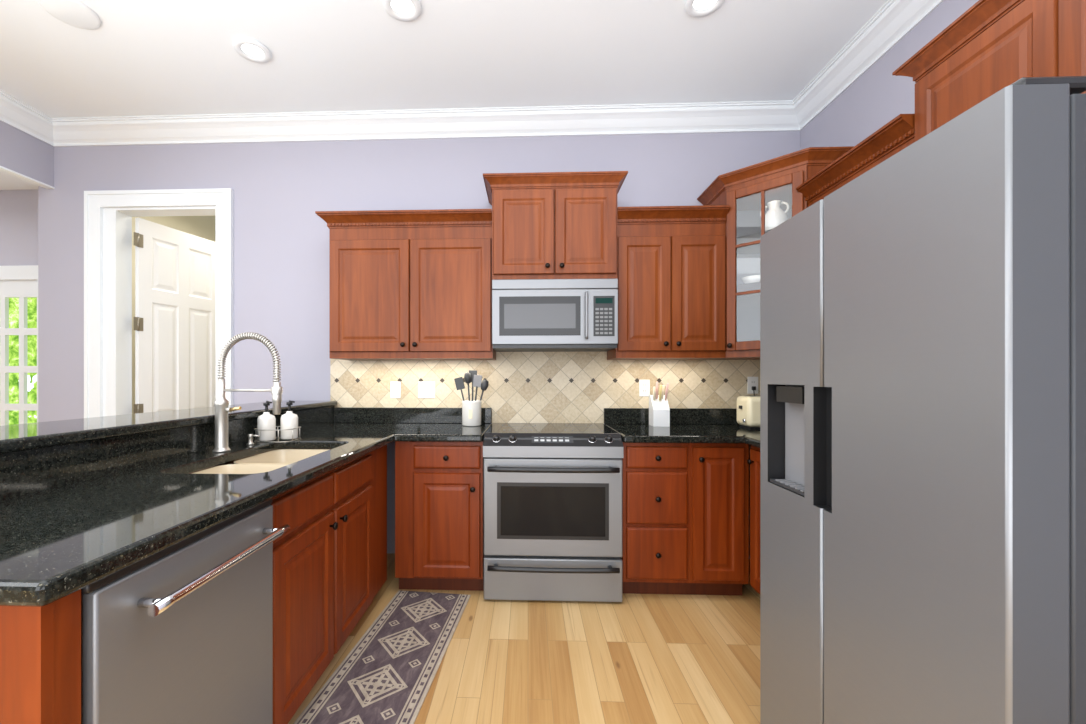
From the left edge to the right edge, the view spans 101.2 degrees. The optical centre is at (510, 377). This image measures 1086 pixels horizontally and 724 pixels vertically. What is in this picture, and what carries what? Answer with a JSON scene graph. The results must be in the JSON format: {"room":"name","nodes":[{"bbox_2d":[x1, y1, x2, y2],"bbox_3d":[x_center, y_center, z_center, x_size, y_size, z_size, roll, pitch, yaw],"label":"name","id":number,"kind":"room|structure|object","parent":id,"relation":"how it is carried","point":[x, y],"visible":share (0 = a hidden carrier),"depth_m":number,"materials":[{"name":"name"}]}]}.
{"room":"kitchen","nodes":[
{"label":"kitchen","id":0,"kind":"room"},
{"bbox_2d":[0,189,37,265],"bbox_3d":[-5.562,-0.290,4.382,4.540,3.050,0.120,0,0,2],"label":"wall","id":1,"kind":"structure","parent":0,"point":[18,227],"depth_m":4.28,"materials":[{"name":"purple paint"}]},
{"bbox_2d":[0,265,37,425],"bbox_3d":[-5.010,0.010,4.298,1.050,2.178,0.095,0,0,2],"label":"window","id":2,"kind":"structure","parent":1,"relation":"in","point":[20,282],"depth_m":4.30,"materials":[{"name":"white paint"}]},
{"bbox_2d":[0,121,215,413],"bbox_3d":[-3.409,-0.290,1.486,0.058,3.050,7.099,0,0,2],"label":"wall","id":3,"kind":"structure","parent":0,"point":[26,157],"depth_m":3.16,"materials":[{"name":"grey paint"}]},
{"bbox_2d":[0,90,51,139],"bbox_3d":[-3.361,-1.747,0.514,0.122,0.135,5.160,0,0,2],"label":"crown molding","id":4,"kind":"structure","parent":3,"relation":"attached to","point":[14,112],"depth_m":2.99,"materials":[{"name":"white paint"}]},
{"bbox_2d":[38,131,799,558],"bbox_3d":[-0.670,-0.290,3.189,5.530,3.050,0.120,0,0,2],"label":"wall","id":5,"kind":"structure","parent":0,"point":[284,193],"depth_m":3.16,"materials":[{"name":"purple paint"}]},
{"bbox_2d":[84,188,232,417],"bbox_3d":[-2.518,-0.054,3.251,1.080,2.578,0.160,0,0,2],"label":"door frame","id":6,"kind":"structure","parent":5,"relation":"attached to","point":[109,215],"depth_m":3.20,"materials":[{"name":"white paint"}]},
{"bbox_2d":[134,218,215,413],"bbox_3d":[-2.690,0.008,3.661,0.256,2.430,0.719,0,0,2],"label":"door leaf","id":7,"kind":"structure","parent":5,"relation":"in","point":[175,319],"depth_m":3.60,"materials":[{"name":"white paint"}]},
{"bbox_2d":[323,209,495,359],"bbox_3d":[-0.624,-0.580,2.953,1.037,0.911,0.343,0,0,2],"label":"upper cabinet","id":8,"kind":"object","parent":5,"relation":"attached to","point":[409,284],"depth_m":2.79,"materials":[{"name":"brown wood"}]},
{"bbox_2d":[41,100,811,146],"bbox_3d":[-0.675,-1.747,3.068,5.290,0.135,0.122,0,0,2],"label":"crown molding","id":9,"kind":"structure","parent":5,"relation":"attached to","point":[745,116],"depth_m":3.06,"materials":[{"name":"white paint"}]},
{"bbox_2d":[330,352,759,423],"bbox_3d":[0.348,0.080,3.083,3.244,0.530,0.008,0,0,2],"label":"tile backsplash","id":10,"kind":"structure","parent":5,"relation":"attached to","point":[556,387],"depth_m":3.06,"materials":[{"name":"tile"}]},
{"bbox_2d":[390,382,400,397],"bbox_3d":[-0.807,0.083,3.121,0.072,0.116,0.007,0,0,2],"label":"electrical outlet plate","id":11,"kind":"object","parent":10,"relation":"attached to","point":[395,387],"depth_m":3.12,"materials":[{"name":"white plastic"}]},
{"bbox_2d":[418,382,434,397],"bbox_3d":[-0.587,0.083,3.112,0.118,0.116,0.008,0,0,2],"label":"electrical outlet plate","id":12,"kind":"object","parent":10,"relation":"attached to","point":[426,389],"depth_m":3.11,"materials":[{"name":"white plastic"}]},
{"bbox_2d":[639,380,649,396],"bbox_3d":[0.919,0.069,3.053,0.072,0.116,0.007,0,0,2],"label":"electrical outlet plate","id":13,"kind":"object","parent":10,"relation":"attached to","point":[644,385],"depth_m":3.05,"materials":[{"name":"white plastic"}]},
{"bbox_2d":[747,377,757,395],"bbox_3d":[1.622,0.057,3.006,0.066,0.121,0.048,0,0,2],"label":"electrical outlet plate","id":14,"kind":"object","parent":10,"relation":"attached to","point":[752,382],"depth_m":3.02,"materials":[{"name":"white plastic"}]},
{"bbox_2d":[491,171,622,283],"bbox_3d":[0.274,-0.916,2.890,0.761,0.629,0.398,0,0,2],"label":"upper cabinet","id":15,"kind":"object","parent":5,"relation":"attached to","point":[545,225],"depth_m":2.69,"materials":[{"name":"brown wood"}]},
{"bbox_2d":[492,279,617,351],"bbox_3d":[0.274,-0.390,2.861,0.760,0.417,0.437,0,0,2],"label":"microwave","id":16,"kind":"object","parent":15,"relation":"attached to","point":[554,315],"visible":1,"depth_m":2.68,"materials":[{"name":"grey metal"}]},
{"bbox_2d":[607,204,730,359],"bbox_3d":[0.990,-0.580,2.890,0.666,0.911,0.343,0,0,2],"label":"upper cabinet","id":17,"kind":"object","parent":5,"relation":"attached to","point":[672,291],"depth_m":2.72,"materials":[{"name":"brown wood"}]},
{"bbox_2d":[723,164,810,343],"bbox_3d":[1.454,-0.672,2.562,0.293,0.910,0.293,0,0,2],"label":"upper cabinet","id":18,"kind":"object","parent":5,"relation":"attached to","point":[747,195],"depth_m":2.68,"materials":[{"name":"brown wood"}]},
{"bbox_2d":[741,275,759,283],"bbox_3d":[1.520,-0.595,2.772,0.149,0.060,0.149,0,0,-4],"label":"bowl","id":19,"kind":"object","parent":18,"relation":"in","point":[752,279],"depth_m":2.69,"materials":[{"name":"white ceramic"}]},
{"bbox_2d":[760,200,788,230],"bbox_3d":[1.624,-0.967,2.738,0.150,0.222,0.150,0,0,2],"label":"vase","id":20,"kind":"object","parent":18,"relation":"in","point":[775,213],"depth_m":2.69,"materials":[{"name":"white ceramic"}]},
{"bbox_2d":[0,0,887,189],"bbox_3d":[-3.075,-1.845,1.072,10.170,0.060,6.700,0,0,2],"label":"ceiling","id":21,"kind":"structure","parent":0,"point":[150,57],"depth_m":2.50,"materials":[{"name":"white paint"}]},
{"bbox_2d":[37,0,100,29],"bbox_3d":[-2.160,-1.806,2.207,0.231,0.015,0.180,0,0,2],"label":"recessed light","id":22,"kind":"object","parent":21,"relation":"in","point":[77,13],"depth_m":2.20,"materials":[{"name":"white paint"}]},
{"bbox_2d":[233,37,270,62],"bbox_3d":[-1.418,-1.806,2.445,0.184,0.015,0.187,0,0,2],"label":"recessed light","id":23,"kind":"object","parent":21,"relation":"in","point":[250,49],"depth_m":2.45,"materials":[{"name":"white paint"}]},
{"bbox_2d":[383,0,421,21],"bbox_3d":[-0.522,-1.806,2.182,0.181,0.015,0.129,0,0,2],"label":"recessed light","id":24,"kind":"object","parent":21,"relation":"in","point":[401,10],"depth_m":2.18,"materials":[{"name":"white paint"}]},
{"bbox_2d":[685,0,724,16],"bbox_3d":[0.931,-1.806,2.166,0.181,0.015,0.099,0,0,2],"label":"recessed light","id":25,"kind":"object","parent":21,"relation":"in","point":[694,8],"depth_m":2.17,"materials":[{"name":"white paint"}]},
{"bbox_2d":[288,553,759,723],"bbox_3d":[-3.075,1.265,1.072,10.170,0.060,6.700,0,0,2],"label":"floor","id":26,"kind":"structure","parent":0,"point":[659,659],"depth_m":1.94,"materials":[{"name":"brown wood"}]},
{"bbox_2d":[81,499,289,723],"bbox_3d":[-0.982,0.797,1.065,0.644,0.876,0.562,0,0,2],"label":"dishwasher","id":27,"kind":"object","parent":26,"relation":"on","point":[180,632],"visible":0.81,"depth_m":1.00,"materials":[{"name":"grey metal"}]},
{"bbox_2d":[76,449,375,723],"bbox_3d":[-0.998,0.796,1.797,0.586,0.878,0.888,0,0,2],"label":"base cabinet","id":28,"kind":"object","parent":26,"relation":"on","point":[324,567],"depth_m":1.64,"materials":[{"name":"brown wood"}]},
{"bbox_2d":[0,464,243,555],"bbox_3d":[-1.018,0.335,1.098,0.330,0.040,0.810,0,0,2],"label":"countertop","id":29,"kind":"structure","parent":28,"relation":"on","point":[84,502],"depth_m":1.13,"materials":[{"name":"stone"}]},
{"bbox_2d":[0,400,347,507],"bbox_3d":[-1.421,0.257,1.918,0.540,0.196,2.476,0,0,2],"label":"bar backsplash","id":30,"kind":"structure","parent":28,"relation":"on","point":[39,458],"depth_m":1.50,"materials":[{"name":"stone"}]},
{"bbox_2d":[212,332,282,452],"bbox_3d":[-1.116,0.059,1.992,0.304,0.510,0.249,0,0,2],"label":"faucet","id":31,"kind":"object","parent":30,"relation":"on","point":[222,408],"visible":1,"depth_m":1.89,"materials":[{"name":"silver metal"}]},
{"bbox_2d":[254,400,300,441],"bbox_3d":[-1.177,0.214,2.253,0.190,0.200,0.164,0,0,2],"label":"soap caddy","id":32,"kind":"object","parent":30,"relation":"on","point":[267,426],"visible":1,"depth_m":2.22,"materials":[{"name":"white ceramic"}]},
{"bbox_2d":[0,424,399,606],"bbox_3d":[-0.731,0.335,1.900,0.180,0.040,2.435,0,0,2],"label":"countertop","id":33,"kind":"structure","parent":28,"relation":"on","point":[44,573],"depth_m":0.93,"materials":[{"name":"stone"}]},
{"bbox_2d":[280,407,403,448],"bbox_3d":[-0.956,0.282,2.665,0.330,0.147,0.946,0,0,2],"label":"countertop","id":34,"kind":"structure","parent":28,"relation":"on","point":[333,423],"depth_m":2.89,"materials":[{"name":"stone"}]},
{"bbox_2d":[191,449,327,473],"bbox_3d":[-0.993,0.462,1.845,0.382,0.210,0.752,0,0,2],"label":"sink","id":35,"kind":"object","parent":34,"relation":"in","point":[267,461],"visible":0.1,"depth_m":1.99,"materials":[{"name":"beige ceramic"}]},
{"bbox_2d":[376,445,386,593],"bbox_3d":[-0.975,0.796,2.380,0.586,0.878,0.279,0,0,2],"label":"base cabinet","id":36,"kind":"object","parent":26,"relation":"on","point":[381,453],"depth_m":2.42,"materials":[{"name":"brown wood"}]},
{"bbox_2d":[293,590,470,723],"bbox_3d":[-0.515,1.231,1.927,0.425,0.007,1.250,0,0,7],"label":"rug","id":37,"kind":"object","parent":26,"relation":"on","point":[385,671],"visible":1,"depth_m":1.90,"materials":[{"name":"fabric"}]},
{"bbox_2d":[395,439,483,590],"bbox_3d":[-0.394,0.796,2.806,0.500,0.878,0.617,0,0,2],"label":"base cabinet","id":38,"kind":"object","parent":26,"relation":"on","point":[439,486],"depth_m":2.50,"materials":[{"name":"brown wood"}]},
{"bbox_2d":[396,408,491,441],"bbox_3d":[-0.374,0.282,2.785,0.463,0.147,0.661,0,0,2],"label":"countertop","id":39,"kind":"structure","parent":38,"relation":"on","point":[413,424],"depth_m":2.89,"materials":[{"name":"stone"}]},
{"bbox_2d":[454,370,488,425],"bbox_3d":[-0.260,0.132,2.947,0.231,0.365,0.132,0,0,2],"label":"utensil crock","id":40,"kind":"object","parent":39,"relation":"on","point":[471,412],"visible":1,"depth_m":2.92,"materials":[{"name":"white ceramic"}]},
{"bbox_2d":[483,423,622,601],"bbox_3d":[0.242,0.767,2.723,0.765,0.912,0.718,0,0,2],"label":"range","id":41,"kind":"object","parent":26,"relation":"on","point":[553,511],"visible":1,"depth_m":2.43,"materials":[{"name":"grey metal"}]},
{"bbox_2d":[621,441,695,594],"bbox_3d":[0.818,0.796,2.759,0.365,0.878,0.617,0,0,2],"label":"base cabinet","id":42,"kind":"object","parent":26,"relation":"on","point":[685,518],"depth_m":2.45,"materials":[{"name":"brown wood"}]},
{"bbox_2d":[604,408,739,442],"bbox_3d":[0.942,0.282,2.733,0.623,0.147,0.661,0,0,2],"label":"countertop","id":43,"kind":"structure","parent":42,"relation":"on","point":[687,425],"depth_m":2.89,"materials":[{"name":"stone"}]},
{"bbox_2d":[649,382,669,426],"bbox_3d":[0.978,0.169,2.923,0.104,0.291,0.121,0,0,2],"label":"knife block","id":44,"kind":"object","parent":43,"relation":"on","point":[659,412],"visible":1,"depth_m":2.88,"materials":[{"name":"white plastic"}]},
{"bbox_2d":[696,443,743,595],"bbox_3d":[1.162,0.796,2.745,0.322,0.878,0.617,0,0,2],"label":"base cabinet","id":45,"kind":"object","parent":26,"relation":"on","point":[719,466],"depth_m":2.44,"materials":[{"name":"brown wood"}]},
{"bbox_2d":[724,408,759,447],"bbox_3d":[1.587,0.282,2.269,0.704,0.147,1.539,0,0,2],"label":"countertop","id":46,"kind":"structure","parent":45,"relation":"on","point":[751,437],"depth_m":2.44,"materials":[{"name":"stone"}]},
{"bbox_2d":[737,396,759,428],"bbox_3d":[1.590,0.214,2.800,0.292,0.201,0.180,0,0,2],"label":"toaster","id":47,"kind":"object","parent":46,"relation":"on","point":[748,412],"visible":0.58,"depth_m":2.73,"materials":[{"name":"beige plastic"}]},
{"bbox_2d":[744,444,759,593],"bbox_3d":[1.609,0.796,2.218,0.652,0.878,0.400,0,0,2],"label":"base cabinet","id":48,"kind":"object","parent":26,"relation":"on","point":[754,461],"depth_m":2.37,"materials":[{"name":"brown wood"}]},
{"bbox_2d":[760,76,1085,723],"bbox_3d":[1.344,0.370,1.090,1.040,1.731,0.778,0,0,2],"label":"fridge","id":49,"kind":"object","parent":26,"relation":"on","point":[922,430],"visible":1,"depth_m":0.85,"materials":[{"name":"grey metal"}]},
{"bbox_2d":[760,198,858,723],"bbox_3d":[0.882,0.364,1.340,0.098,1.679,0.316,0,0,2],"label":"freezer","id":50,"kind":"object","parent":49,"relation":"in","point":[796,403],"depth_m":1.32,"materials":[{"name":"silver metal"}]},
{"bbox_2d":[800,0,978,149],"bbox_3d":[1.926,-0.290,0.374,0.120,3.050,5.300,0,0,2],"label":"wall","id":51,"kind":"structure","parent":0,"point":[875,97],"depth_m":2.35,"materials":[{"name":"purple paint"}]},
{"bbox_2d":[803,114,910,209],"bbox_3d":[1.749,-0.580,2.076,0.363,0.911,0.682,0,0,2],"label":"upper cabinet","id":52,"kind":"object","parent":51,"relation":"attached to","point":[895,135],"depth_m":2.01,"materials":[{"name":"brown wood"}]},
{"bbox_2d":[792,0,943,123],"bbox_3d":[1.803,-1.747,0.312,0.122,0.135,5.160,0,0,2],"label":"crown molding","id":53,"kind":"structure","parent":51,"relation":"attached to","point":[884,29],"depth_m":2.39,"materials":[{"name":"white paint"}]},
{"bbox_2d":[903,0,1085,143],"bbox_3d":[1.725,-0.898,1.258,0.348,0.665,0.950,0,0,2],"label":"upper cabinet","id":54,"kind":"object","parent":51,"relation":"attached to","point":[995,44],"depth_m":1.44,"materials":[{"name":"brown wood"}]},
{"label":"outside","id":55,"kind":"structure","parent":0,"visible":0},
{"bbox_2d":[9,298,36,424],"bbox_3d":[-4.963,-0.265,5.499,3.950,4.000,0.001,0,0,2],"label":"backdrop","id":56,"kind":"structure","parent":55,"point":[14,356],"depth_m":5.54,"materials":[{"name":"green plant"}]}
]}

